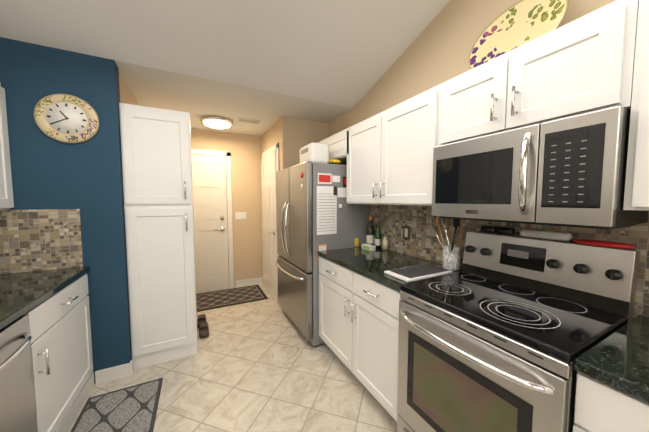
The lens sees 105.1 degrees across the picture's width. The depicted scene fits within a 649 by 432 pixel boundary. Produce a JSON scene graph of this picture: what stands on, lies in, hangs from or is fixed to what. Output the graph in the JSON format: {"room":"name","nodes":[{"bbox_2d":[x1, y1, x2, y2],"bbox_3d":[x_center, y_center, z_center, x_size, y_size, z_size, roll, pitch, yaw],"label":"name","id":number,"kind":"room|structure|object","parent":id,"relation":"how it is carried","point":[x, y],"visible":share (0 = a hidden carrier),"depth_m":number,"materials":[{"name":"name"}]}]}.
{"room":"kitchen","nodes":[
{"label":"kitchen","id":0,"kind":"room"},
{"bbox_2d":[0,37,131,383],"bbox_3d":[-1.995,0.060,1.704,0.990,2.410,0.130,-2,4,-27],"label":"wall","id":1,"kind":"structure","parent":0,"point":[85,178],"depth_m":1.73,"materials":[{"name":"blue paint"}]},
{"bbox_2d":[33,94,99,143],"bbox_3d":[-1.759,-0.666,1.703,0.330,0.330,0.025,-2,4,-27],"label":"clock","id":2,"kind":"object","parent":1,"relation":"attached to","point":[67,118],"visible":1,"depth_m":1.70,"materials":[{"name":"beige ceramic"}]},
{"bbox_2d":[119,72,139,105],"bbox_3d":[-2.010,0.000,2.657,0.120,2.410,1.580,-2,4,-27],"label":"wall","id":3,"kind":"structure","parent":0,"point":[127,96],"depth_m":2.13,"materials":[{"name":"beige paint"}]},
{"bbox_2d":[0,0,449,136],"bbox_3d":[-0.193,-1.831,0.708,3.550,1.530,6.900,-2,4,-27],"label":"ceiling","id":4,"kind":"structure","parent":0,"point":[346,53],"depth_m":1.83,"materials":[{"name":"white paint"}]},
{"bbox_2d":[200,116,232,128],"bbox_3d":[-1.373,-1.177,3.183,0.390,0.084,0.390,-2,4,-27],"label":"ceiling light","id":5,"kind":"object","parent":4,"relation":"attached to","point":[216,122],"visible":0.98,"depth_m":3.08,"materials":[{"name":"white glass"}]},
{"bbox_2d":[236,117,261,123],"bbox_3d":[-0.964,-1.212,3.172,0.300,0.013,0.150,-2,4,-27],"label":"ceiling vent","id":6,"kind":"object","parent":4,"relation":"in","point":[246,120],"visible":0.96,"depth_m":3.14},
{"bbox_2d":[191,129,262,286],"bbox_3d":[-1.418,-0.079,3.916,2.330,2.410,0.120,-2,4,-27],"label":"wall","id":7,"kind":"structure","parent":0,"point":[245,151],"depth_m":3.92,"materials":[{"name":"beige paint"}]},
{"bbox_2d":[191,154,228,293],"bbox_3d":[-1.837,0.132,3.591,0.815,2.020,0.091,-2,4,-27],"label":"entry door","id":8,"kind":"structure","parent":7,"relation":"in","point":[210,218],"depth_m":3.69,"materials":[{"name":"white wood"}]},
{"bbox_2d":[191,149,233,288],"bbox_3d":[-1.854,0.092,3.622,0.965,2.105,0.020,-2,4,-27],"label":"door frame","id":9,"kind":"structure","parent":7,"relation":"attached to","point":[229,199],"depth_m":3.80,"materials":[{"name":"white wood"}]},
{"bbox_2d":[235,212,246,219],"bbox_3d":[-1.310,-0.001,3.903,0.165,0.115,0.010,-2,4,-27],"label":"switch plate","id":10,"kind":"object","parent":7,"relation":"attached to","point":[240,215],"visible":1,"depth_m":3.90,"materials":[{"name":"white plastic"}]},
{"bbox_2d":[236,277,262,286],"bbox_3d":[-1.205,1.071,4.023,0.440,0.100,0.014,-2,4,-27],"label":"baseboard","id":11,"kind":"structure","parent":7,"relation":"attached to","point":[254,281],"depth_m":4.01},
{"bbox_2d":[69,283,396,431],"bbox_3d":[-0.193,1.347,0.907,3.550,0.060,6.900,-2,4,-27],"label":"floor","id":12,"kind":"structure","parent":0,"point":[265,365],"depth_m":1.86,"materials":[{"name":"tile"}]},
{"bbox_2d":[0,315,36,431],"bbox_3d":[-1.474,0.898,0.786,0.668,0.852,0.594,-2,4,-27],"label":"dishwasher","id":13,"kind":"object","parent":12,"relation":"on","point":[17,408],"visible":0.94,"depth_m":1.06,"materials":[{"name":"silver metal"}]},
{"bbox_2d":[24,270,93,431],"bbox_3d":[-1.837,0.859,1.355,0.659,0.860,0.736,-2,4,-27],"label":"base cabinet","id":14,"kind":"object","parent":12,"relation":"on","point":[53,305],"depth_m":1.43,"materials":[{"name":"wood"}]},
{"bbox_2d":[0,266,89,329],"bbox_3d":[-1.581,0.442,0.841,0.667,0.036,1.836,-2,4,-27],"label":"countertop","id":15,"kind":"structure","parent":14,"relation":"on","point":[20,292],"depth_m":1.36,"materials":[{"name":"black stone"}]},
{"bbox_2d":[70,378,162,431],"bbox_3d":[-1.190,1.285,1.338,0.435,0.009,1.085,-2,4,-27],"label":"rug","id":16,"kind":"object","parent":12,"relation":"on","point":[132,408],"visible":1,"depth_m":1.61,"materials":[{"name":"grey fabric"}]},
{"bbox_2d":[119,103,196,369],"bbox_3d":[-1.469,0.173,2.291,0.468,2.110,0.644,-2,4,-27],"label":"pantry","id":17,"kind":"object","parent":12,"relation":"on","point":[157,181],"visible":0.98,"depth_m":2.04,"materials":[{"name":"white wood"}]},
{"bbox_2d":[197,314,205,326],"bbox_3d":[-1.352,1.159,2.743,0.090,0.084,0.200,-2,4,-27],"label":"shoe","id":18,"kind":"object","parent":12,"relation":"on","point":[201,317],"depth_m":2.75,"materials":[{"name":"brown leather"}]},
{"bbox_2d":[198,320,208,337],"bbox_3d":[-1.239,1.171,2.554,0.090,0.084,0.200,-2,4,-27],"label":"shoe","id":19,"kind":"object","parent":12,"relation":"on","point":[202,325],"depth_m":2.54,"materials":[{"name":"brown leather"}]},
{"bbox_2d":[196,285,267,311],"bbox_3d":[-1.463,1.150,3.480,1.200,0.008,0.650,-2,4,-27],"label":"rug","id":20,"kind":"object","parent":12,"relation":"on","point":[224,298],"visible":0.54,"depth_m":3.49,"materials":[{"name":"fabric"}]},
{"bbox_2d":[276,161,369,346],"bbox_3d":[-0.086,0.342,2.750,0.776,1.715,0.922,-2,4,-27],"label":"fridge","id":21,"kind":"object","parent":12,"relation":"on","point":[316,211],"visible":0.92,"depth_m":2.33,"materials":[{"name":"silver metal"}]},
{"bbox_2d":[300,143,328,163],"bbox_3d":[-0.108,-0.601,2.486,0.202,0.199,0.320,-2,4,-27],"label":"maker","id":22,"kind":"object","parent":21,"relation":"on","point":[315,152],"visible":0.73,"depth_m":2.35,"materials":[{"name":"white plastic"}]},
{"bbox_2d":[328,159,340,163],"bbox_3d":[0.083,-0.522,2.410,0.064,0.047,0.189,-2,4,-27],"label":"bananas","id":23,"kind":"object","parent":21,"relation":"on","point":[332,161],"visible":0.83,"depth_m":2.35,"materials":[{"name":"yellow food"}]},
{"bbox_2d":[317,247,467,422],"bbox_3d":[0.433,0.793,1.951,0.642,0.915,1.030,-2,4,-27],"label":"base cabinet","id":24,"kind":"object","parent":12,"relation":"on","point":[359,293],"visible":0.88,"depth_m":1.72,"materials":[{"name":"wood"}]},
{"bbox_2d":[362,244,375,250],"bbox_3d":[0.407,0.289,2.302,0.056,0.045,0.140,-2,4,-27],"label":"box","id":25,"kind":"object","parent":24,"relation":"on","point":[368,247],"visible":1,"depth_m":2.27,"materials":[{"name":"white cardboard"}]},
{"bbox_2d":[366,216,373,244],"bbox_3d":[0.446,0.154,2.432,0.076,0.299,0.076,-2,4,-27],"label":"wine bottle","id":26,"kind":"object","parent":24,"relation":"on","point":[370,234],"visible":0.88,"depth_m":2.41,"materials":[{"name":"green glass"}]},
{"bbox_2d":[374,223,380,248],"bbox_3d":[0.510,0.188,2.376,0.062,0.239,0.062,-2,4,-27],"label":"wine bottle","id":27,"kind":"object","parent":24,"relation":"on","point":[377,241],"visible":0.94,"depth_m":2.36,"materials":[{"name":"green glass"}]},
{"bbox_2d":[382,236,387,249],"bbox_3d":[0.558,0.250,2.287,0.054,0.125,0.054,-2,4,-27],"label":"squeeze bottle","id":28,"kind":"object","parent":24,"relation":"on","point":[385,244],"visible":1,"depth_m":2.27,"materials":[{"name":"beige plastic"}]},
{"bbox_2d":[384,264,452,281],"bbox_3d":[0.585,0.349,1.552,0.380,0.020,0.200,-2,4,-27],"label":"cutting board","id":29,"kind":"object","parent":24,"relation":"on","point":[416,273],"visible":1,"depth_m":1.51,"materials":[{"name":"white plastic"}]},
{"bbox_2d":[427,215,465,270],"bbox_3d":[0.817,0.155,1.678,0.228,0.391,0.225,-2,4,-27],"label":"crock","id":30,"kind":"object","parent":24,"relation":"on","point":[451,259],"visible":0.85,"depth_m":1.62,"materials":[{"name":"stone"}]},
{"bbox_2d":[397,231,640,431],"bbox_3d":[0.793,0.711,1.163,0.686,1.179,0.678,-2,4,-27],"label":"stove","id":31,"kind":"object","parent":12,"relation":"on","point":[503,333],"visible":1,"depth_m":1.03,"materials":[{"name":"silver metal"}]},
{"bbox_2d":[481,226,493,232],"bbox_3d":[0.966,0.080,1.461,0.036,0.037,0.070,-2,4,-27],"label":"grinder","id":32,"kind":"object","parent":31,"relation":"on","point":[488,229],"depth_m":1.46,"materials":[{"name":"black plastic"}]},
{"bbox_2d":[494,227,514,234],"bbox_3d":[1.008,0.085,1.381,0.036,0.037,0.070,-2,4,-27],"label":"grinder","id":33,"kind":"object","parent":31,"relation":"on","point":[500,230],"depth_m":1.37,"materials":[{"name":"black plastic"}]},
{"bbox_2d":[520,228,572,240],"bbox_3d":[1.092,0.090,1.234,0.055,0.046,0.200,-2,4,-27],"label":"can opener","id":34,"kind":"object","parent":31,"relation":"on","point":[549,234],"visible":0.98,"depth_m":1.21,"materials":[{"name":"white plastic"}]},
{"bbox_2d":[573,239,634,248],"bbox_3d":[1.173,0.115,1.052,0.090,0.020,0.180,-2,4,-27],"label":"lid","id":35,"kind":"object","parent":31,"relation":"on","point":[600,243],"visible":1,"depth_m":1.02,"materials":[{"name":"plastic"}]},
{"bbox_2d":[573,375,648,431],"bbox_3d":[1.117,0.892,0.672,0.604,0.880,0.500,-2,4,-27],"label":"base cabinet","id":36,"kind":"object","parent":12,"relation":"on","point":[598,408],"depth_m":0.68,"materials":[{"name":"wood"}]},
{"bbox_2d":[574,315,648,406],"bbox_3d":[1.364,0.466,0.144,0.608,0.036,1.616,-2,4,-27],"label":"countertop","id":37,"kind":"structure","parent":36,"relation":"on","point":[620,361],"depth_m":0.71,"materials":[{"name":"black stone"}]},
{"bbox_2d":[261,116,290,170],"bbox_3d":[-0.716,-0.059,3.593,0.100,2.410,1.100,-2,4,-27],"label":"wall","id":38,"kind":"structure","parent":0,"point":[278,131],"depth_m":3.08,"materials":[{"name":"beige paint"}]},
{"bbox_2d":[261,150,277,301],"bbox_3d":[-0.826,0.131,3.604,0.091,2.020,0.760,-2,4,-27],"label":"closet door","id":39,"kind":"structure","parent":38,"relation":"in","point":[269,216],"depth_m":3.54,"materials":[{"name":"white wood"}]},
{"bbox_2d":[261,142,278,254],"bbox_3d":[-0.793,0.092,3.619,0.020,2.105,0.910,-2,4,-27],"label":"door frame","id":40,"kind":"structure","parent":38,"relation":"attached to","point":[271,149],"depth_m":3.31,"materials":[{"name":"white wood"}]},
{"bbox_2d":[290,117,327,165],"bbox_3d":[-0.158,-0.042,3.319,0.640,2.410,0.100,-2,4,-27],"label":"wall","id":41,"kind":"structure","parent":0,"point":[303,132],"depth_m":3.14,"materials":[{"name":"beige paint"}]},
{"bbox_2d":[328,0,648,317],"bbox_3d":[1.330,-0.590,0.953,0.130,3.802,5.400,-2,4,-27],"label":"wall","id":42,"kind":"structure","parent":0,"point":[437,51],"depth_m":1.78,"materials":[{"name":"beige paint"}]},
{"bbox_2d":[321,130,344,163],"bbox_3d":[0.251,-0.694,2.540,0.346,0.250,0.530,-2,4,-27],"label":"upper cabinet","id":43,"kind":"object","parent":42,"relation":"attached to","point":[336,142],"depth_m":2.44,"materials":[{"name":"white wood"}]},
{"bbox_2d":[345,114,376,203],"bbox_3d":[0.464,-0.448,2.142,0.346,0.690,0.483,-2,4,-27],"label":"upper cabinet","id":44,"kind":"object","parent":42,"relation":"attached to","point":[360,138],"depth_m":2.07,"materials":[{"name":"white wood"}]},
{"bbox_2d":[403,225,409,239],"bbox_3d":[0.689,0.141,2.091,0.009,0.120,0.075,-2,4,-27],"label":"electrical outlet","id":45,"kind":"object","parent":42,"relation":"attached to","point":[406,232],"visible":1,"depth_m":2.08,"materials":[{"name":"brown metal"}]},
{"bbox_2d":[377,86,436,205],"bbox_3d":[0.687,-0.421,1.710,0.346,0.690,0.490,-2,4,-27],"label":"upper cabinet","id":46,"kind":"object","parent":42,"relation":"attached to","point":[405,129],"depth_m":1.63,"materials":[{"name":"white wood"}]},
{"bbox_2d":[433,0,628,147],"bbox_3d":[0.961,-0.555,1.170,0.346,0.355,0.700,-2,4,-27],"label":"upper cabinet","id":47,"kind":"object","parent":42,"relation":"attached to","point":[596,60],"depth_m":0.99,"materials":[{"name":"white wood"}]},
{"bbox_2d":[469,0,568,68],"bbox_3d":[0.961,-0.928,1.277,0.096,0.353,0.444,-2,4,-27],"label":"decorative plate","id":48,"kind":"object","parent":47,"relation":"on","point":[518,24],"visible":0.83,"depth_m":1.27,"materials":[{"name":"beige ceramic"}]},
{"bbox_2d":[432,106,647,229],"bbox_3d":[0.914,-0.172,1.170,0.450,0.395,0.692,-2,4,-27],"label":"microwave","id":49,"kind":"object","parent":47,"relation":"attached to","point":[568,171],"visible":1,"depth_m":0.95,"materials":[{"name":"silver metal"}]},
{"bbox_2d":[621,0,648,210],"bbox_3d":[1.328,-0.343,0.470,0.346,0.690,0.898,-2,4,-27],"label":"upper cabinet","id":50,"kind":"object","parent":42,"relation":"attached to","point":[635,78],"depth_m":0.78,"materials":[{"name":"white wood"}]},
{"bbox_3d":[-1.256,-0.485,-0.716,0.120,3.802,4.800,-2,4,-27],"label":"wall","id":51,"kind":"structure","parent":0,"visible":0},
{"bbox_2d":[0,83,13,209],"bbox_3d":[-1.953,-0.410,1.124,0.316,0.800,0.898,-2,4,-27],"label":"upper cabinet","id":52,"kind":"object","parent":51,"relation":"attached to","point":[6,196],"visible":1,"depth_m":1.54,"materials":[{"name":"white wood"}]}
]}

